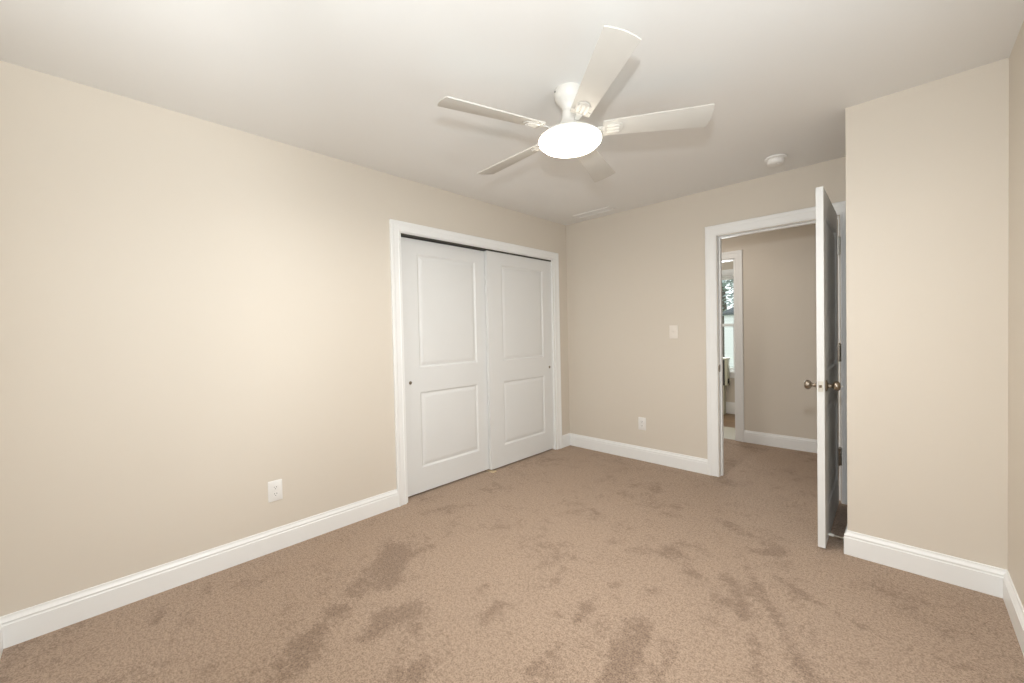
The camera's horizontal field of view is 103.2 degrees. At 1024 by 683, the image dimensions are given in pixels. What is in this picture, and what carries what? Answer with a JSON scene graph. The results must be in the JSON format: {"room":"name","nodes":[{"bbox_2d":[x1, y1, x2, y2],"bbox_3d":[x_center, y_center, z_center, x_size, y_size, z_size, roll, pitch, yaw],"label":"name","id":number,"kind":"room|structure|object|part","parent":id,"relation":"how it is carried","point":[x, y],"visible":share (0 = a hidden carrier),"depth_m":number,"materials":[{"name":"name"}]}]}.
{"room":"empty bedroom","nodes":[
{"label":"empty bedroom","id":0,"kind":"room"},
{"bbox_2d":[0,60,569,616],"bbox_3d":[-0.812,-0.005,3.126,0.120,2.440,4.221,0,2,44],"label":"wall","id":1,"kind":"structure","parent":0,"point":[196,313],"depth_m":2.09,"materials":[{"name":"beige paint"}]},
{"bbox_2d":[0,489,397,648],"bbox_3d":[-1.484,1.180,2.333,0.015,0.132,1.837,0,2,44],"label":"baseboard","id":2,"kind":"structure","parent":1,"relation":"attached to","point":[20,626],"depth_m":2.07,"materials":[{"name":"white paint"}]},
{"bbox_2d":[268,479,282,502],"bbox_3d":[-1.408,0.888,2.416,0.008,0.122,0.076,0,2,44],"label":"wall outlet","id":3,"kind":"object","parent":1,"relation":"attached to","point":[275,493],"visible":1,"depth_m":2.41,"materials":[{"name":"white plastic"}]},
{"bbox_2d":[389,219,561,506],"bbox_3d":[-0.216,0.135,3.728,0.138,2.111,1.991,0,2,44],"label":"trim","id":4,"kind":"structure","parent":1,"relation":"attached to","point":[396,227],"depth_m":3.05,"materials":[{"name":"white paint"}]},
{"bbox_2d":[401,233,550,261],"bbox_3d":[-0.247,-0.827,3.718,0.101,0.020,1.800,0,2,44],"label":"door track","id":5,"kind":"object","parent":1,"relation":"attached to","point":[402,235],"visible":0.41,"depth_m":3.46,"materials":[{"name":"grey metal"}]},
{"bbox_2d":[401,237,488,496],"bbox_3d":[-0.538,0.188,3.433,0.038,2.000,0.928,0,2,44],"label":"door","id":6,"kind":"structure","parent":5,"relation":"hanging from","point":[444,315],"depth_m":3.38,"materials":[{"name":"white paint"}]},
{"bbox_2d":[484,250,553,469],"bbox_3d":[0.101,0.162,4.036,0.038,2.000,0.921,0,2,44],"label":"door","id":7,"kind":"structure","parent":5,"relation":"hanging from","point":[517,288],"depth_m":3.98,"materials":[{"name":"white paint"}]},
{"bbox_2d":[562,433,569,447],"bbox_3d":[0.596,1.092,4.481,0.015,0.132,0.163,0,2,44],"label":"baseboard","id":8,"kind":"structure","parent":1,"relation":"attached to","point":[565,438],"depth_m":4.47,"materials":[{"name":"white paint"}]},
{"bbox_2d":[0,413,1023,682],"bbox_3d":[1.086,1.220,3.344,4.900,0.100,7.100,0,2,44],"label":"floor","id":9,"kind":"structure","parent":0,"point":[569,564],"depth_m":1.89,"materials":[{"name":"beige carpet"}]},
{"bbox_2d":[723,358,729,414],"bbox_3d":[2.973,0.658,6.151,0.608,0.836,0.121,0,2,44],"label":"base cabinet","id":10,"kind":"object","parent":9,"relation":"on","point":[726,361],"visible":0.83,"depth_m":5.95,"materials":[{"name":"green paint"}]},
{"bbox_3d":[3.159,0.452,5.961,0.036,0.380,0.112,0,2,44],"label":"panel","id":11,"kind":"part","parent":10,"relation":"part of","materials":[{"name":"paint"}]},
{"bbox_2d":[0,0,1023,225],"bbox_3d":[1.174,-1.319,3.153,4.500,0.100,7.100,0,2,44],"label":"ceiling","id":12,"kind":"structure","parent":0,"point":[359,82],"depth_m":1.81,"materials":[{"name":"white paint"}]},
{"bbox_2d":[437,25,713,181],"bbox_3d":[0.256,-1.083,2.018,1.218,0.286,1.258,0,2,44],"label":"ceiling fan","id":13,"kind":"object","parent":12,"relation":"hanging from","point":[570,138],"visible":1,"depth_m":1.88,"materials":[{"name":"white metal"}]},
{"bbox_3d":[-0.084,-1.018,1.809,0.487,0.036,0.133,-2,1,-26],"label":"blade","id":14,"kind":"part","parent":13,"relation":"part of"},
{"bbox_3d":[0.007,-1.015,2.286,0.488,0.042,0.133,0,2,44],"label":"blade","id":15,"kind":"part","parent":13,"relation":"part of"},
{"bbox_2d":[525,122,539,127],"bbox_3d":[0.095,-1.012,1.899,0.060,0.015,0.047,-2,1,-26],"label":"bracket","id":16,"kind":"object","parent":13,"relation":"attached to","point":[531,124],"depth_m":1.89,"materials":[{"name":"white metal"}]},
{"bbox_3d":[0.283,-0.987,1.987,0.303,0.014,0.303,0,2,44],"label":"light trim","id":17,"kind":"part","parent":13,"relation":"part of","materials":[{"name":"white glass"}]},
{"bbox_3d":[0.301,-1.023,1.848,0.028,0.013,0.051,-1,1,-8],"label":"blade arm","id":18,"kind":"part","parent":13,"relation":"part of","materials":[{"name":"white metal"}]},
{"bbox_2d":[575,104,588,114],"bbox_3d":[0.308,-1.018,1.781,0.047,0.016,0.060,-1,1,-8],"label":"bracket","id":19,"kind":"object","parent":13,"relation":"attached to","point":[580,109],"depth_m":1.78,"materials":[{"name":"white metal"}]},
{"bbox_3d":[0.475,-1.027,2.345,0.132,0.044,0.487,-1,1,28],"label":"blade","id":20,"kind":"part","parent":13,"relation":"part of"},
{"bbox_3d":[0.339,-1.031,1.584,0.133,0.045,0.487,-1,1,-8],"label":"blade","id":21,"kind":"part","parent":13,"relation":"part of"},
{"bbox_2d":[607,124,619,132],"bbox_3d":[0.486,-1.022,1.948,0.060,0.017,0.046,-1,1,10],"label":"bracket","id":22,"kind":"object","parent":13,"relation":"attached to","point":[611,128],"depth_m":1.95,"materials":[{"name":"white metal"}]},
{"bbox_3d":[0.682,-1.038,1.916,0.487,0.042,0.132,-1,1,10],"label":"blade","id":23,"kind":"part","parent":13,"relation":"part of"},
{"bbox_2d":[573,206,614,218],"bbox_3d":[0.808,-1.274,4.018,0.415,0.010,0.115,0,2,44],"label":"ceiling vent","id":24,"kind":"object","parent":12,"relation":"in","point":[605,209],"visible":1,"depth_m":4.00,"materials":[{"name":"white plastic"}]},
{"bbox_2d":[764,154,786,166],"bbox_3d":[1.833,-1.252,2.824,0.134,0.050,0.134,0,2,44],"label":"smoke detector","id":25,"kind":"object","parent":12,"relation":"attached to","point":[778,159],"visible":1,"depth_m":2.79,"materials":[{"name":"white plastic"}]},
{"bbox_2d":[566,157,845,502],"bbox_3d":[1.954,-0.069,3.308,3.600,2.440,0.110,0,2,44],"label":"wall","id":26,"kind":"structure","parent":0,"point":[635,274],"depth_m":3.83,"materials":[{"name":"beige paint"}]},
{"bbox_2d":[570,433,707,474],"bbox_3d":[1.171,1.088,4.027,1.472,0.132,0.015,0,2,44],"label":"baseboard","id":27,"kind":"structure","parent":26,"relation":"attached to","point":[680,461],"depth_m":3.92,"materials":[{"name":"white paint"}]},
{"bbox_2d":[638,417,645,429],"bbox_3d":[1.260,0.796,3.934,0.076,0.122,0.008,0,2,44],"label":"wall outlet","id":28,"kind":"object","parent":26,"relation":"attached to","point":[641,421],"visible":1,"depth_m":3.93,"materials":[{"name":"white plastic"}]},
{"bbox_2d":[669,325,677,338],"bbox_3d":[1.466,-0.087,3.692,0.074,0.120,0.016,0,2,44],"label":"light switch","id":29,"kind":"object","parent":26,"relation":"attached to","point":[673,329],"visible":1,"depth_m":3.69,"materials":[{"name":"beige plastic"}]},
{"bbox_2d":[705,201,846,504],"bbox_3d":[2.068,0.085,3.191,0.992,2.132,0.128,0,2,44],"label":"door frame","id":30,"kind":"structure","parent":26,"relation":"attached to","point":[713,247],"depth_m":3.42,"materials":[{"name":"white paint"}]},
{"bbox_2d":[804,186,842,547],"bbox_3d":[2.010,0.141,2.569,0.178,2.024,0.830,0,2,43],"label":"door","id":31,"kind":"structure","parent":30,"relation":"attached to","point":[828,244],"depth_m":2.35,"materials":[{"name":"white paint"}]},
{"bbox_3d":[1.736,0.251,2.357,0.068,0.065,0.065,0,2,43],"label":"knob","id":32,"kind":"part","parent":31,"relation":"part of","materials":[{"name":"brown metal"}]},
{"bbox_3d":[1.731,0.252,2.277,0.025,0.058,0.003,0,2,43],"label":"latch plate","id":33,"kind":"part","parent":31,"relation":"part of","materials":[{"name":"silver metal"}]},
{"bbox_3d":[1.811,0.250,2.288,0.068,0.065,0.065,0,2,43],"label":"knob","id":34,"kind":"part","parent":31,"relation":"part of","materials":[{"name":"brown metal"}]},
{"bbox_2d":[722,261,734,413],"bbox_3d":[3.055,-0.102,6.243,3.700,2.540,0.120,0,2,44],"label":"wall","id":35,"kind":"structure","parent":0,"point":[730,389],"depth_m":6.01,"materials":[{"name":"beige paint"}]},
{"bbox_2d":[722,269,734,377],"bbox_3d":[2.941,-0.262,6.319,1.230,1.602,0.160,0,2,44],"label":"window","id":36,"kind":"structure","parent":35,"relation":"in","point":[726,274],"depth_m":6.01,"materials":[{"name":"white paint"}]},
{"bbox_3d":[2.906,-0.296,6.283,1.190,1.532,0.018,0,2,44],"label":"casing","id":37,"kind":"part","parent":36,"relation":"part of","materials":[{"name":"white paint"}]},
{"bbox_3d":[2.971,-0.594,6.351,0.990,0.740,0.028,0,2,44],"label":"sash","id":38,"kind":"part","parent":36,"relation":"part of","materials":[{"name":"glass"}]},
{"bbox_3d":[2.965,0.081,6.343,0.990,0.698,0.028,0,2,44],"label":"sash","id":39,"kind":"part","parent":36,"relation":"part of","materials":[{"name":"white paint"}]},
{"bbox_3d":[2.915,0.493,6.291,1.230,0.094,0.040,0,2,44],"label":"sill","id":40,"kind":"part","parent":36,"relation":"part of","materials":[{"name":"white paint"}]},
{"bbox_2d":[726,402,734,413],"bbox_3d":[3.032,0.984,6.216,3.460,0.172,0.015,0,2,44],"label":"baseboard","id":41,"kind":"structure","parent":35,"relation":"attached to","point":[730,406],"depth_m":6.01,"materials":[{"name":"white paint"}]},
{"bbox_2d":[721,220,838,439],"bbox_3d":[2.551,-0.107,4.572,4.500,2.440,0.120,0,2,44],"label":"wall","id":42,"kind":"structure","parent":0,"point":[780,331],"depth_m":4.25,"materials":[{"name":"beige paint"}]},
{"bbox_2d":[722,250,743,441],"bbox_3d":[2.236,0.052,4.870,0.995,2.123,0.138,0,2,44],"label":"door frame","id":43,"kind":"structure","parent":42,"relation":"attached to","point":[736,256],"depth_m":4.51,"materials":[{"name":"white paint"}]},
{"bbox_2d":[744,430,816,452],"bbox_3d":[3.317,1.047,3.784,2.067,0.132,0.015,0,2,44],"label":"baseboard","id":44,"kind":"structure","parent":42,"relation":"attached to","point":[768,439],"depth_m":4.25,"materials":[{"name":"white paint"}]},
{"bbox_2d":[845,58,1008,569],"bbox_3d":[2.360,-0.056,2.277,0.686,2.440,0.807,0,2,44],"label":"wall","id":45,"kind":"structure","parent":0,"point":[927,164],"depth_m":2.00,"materials":[{"name":"beige paint"}]},
{"bbox_2d":[828,533,843,538],"bbox_3d":[1.869,1.121,2.337,0.078,0.024,0.024,0,2,44],"label":"door stop","id":46,"kind":"object","parent":45,"relation":"attached to","point":[829,534],"visible":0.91,"depth_m":2.34,"materials":[{"name":"silver metal"}]},
{"bbox_2d":[844,530,1005,597],"bbox_3d":[2.051,1.109,2.052,0.580,0.132,0.015,0,2,44],"label":"baseboard","id":47,"kind":"structure","parent":45,"relation":"attached to","point":[987,579],"depth_m":2.02,"materials":[{"name":"white paint"}]},
{"bbox_2d":[1008,21,1023,607],"bbox_3d":[1.134,0.004,0.604,0.120,2.440,3.304,0,2,44],"label":"wall","id":48,"kind":"structure","parent":0,"point":[1016,59],"depth_m":1.70,"materials":[{"name":"beige paint"}]},
{"bbox_2d":[1003,570,1023,655],"bbox_3d":[1.152,1.156,0.717,0.015,0.132,3.184,0,2,44],"label":"baseboard","id":49,"kind":"structure","parent":48,"relation":"attached to","point":[1015,609],"depth_m":1.68,"materials":[{"name":"white paint"}]},
{"bbox_3d":[-1.105,0.054,0.557,3.032,2.440,0.120,0,2,44],"label":"wall","id":50,"kind":"structure","parent":0,"visible":0},
{"bbox_2d":[0,622,2,658],"bbox_3d":[-1.033,1.205,0.629,3.032,0.132,0.015,0,2,44],"label":"baseboard","id":51,"kind":"structure","parent":50,"relation":"attached to","point":[1,632],"depth_m":1.66,"materials":[{"name":"white paint"}]},
{"label":"outside","id":52,"kind":"structure","parent":0,"visible":0},
{"bbox_3d":[21.144,1.190,40.084,100.000,0.200,73.100,0,2,44],"label":"ground","id":53,"kind":"structure","parent":52,"visible":0},
{"bbox_2d":[722,307,733,367],"bbox_3d":[15.746,-1.149,18.128,9.400,5.600,8.300,0,2,44],"label":"neighbouring house","id":54,"kind":"structure","parent":53,"relation":"on","point":[728,314],"depth_m":18.32,"materials":[{"name":"white"}]},
{"bbox_2d":[722,279,733,357],"bbox_3d":[16.425,-3.445,31.381,6.945,9.723,7.043,0,2,44],"label":"tree","id":55,"kind":"object","parent":53,"relation":"on","point":[725,305],"visible":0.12,"depth_m":31.21,"materials":[{"name":"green plant"}]}
]}

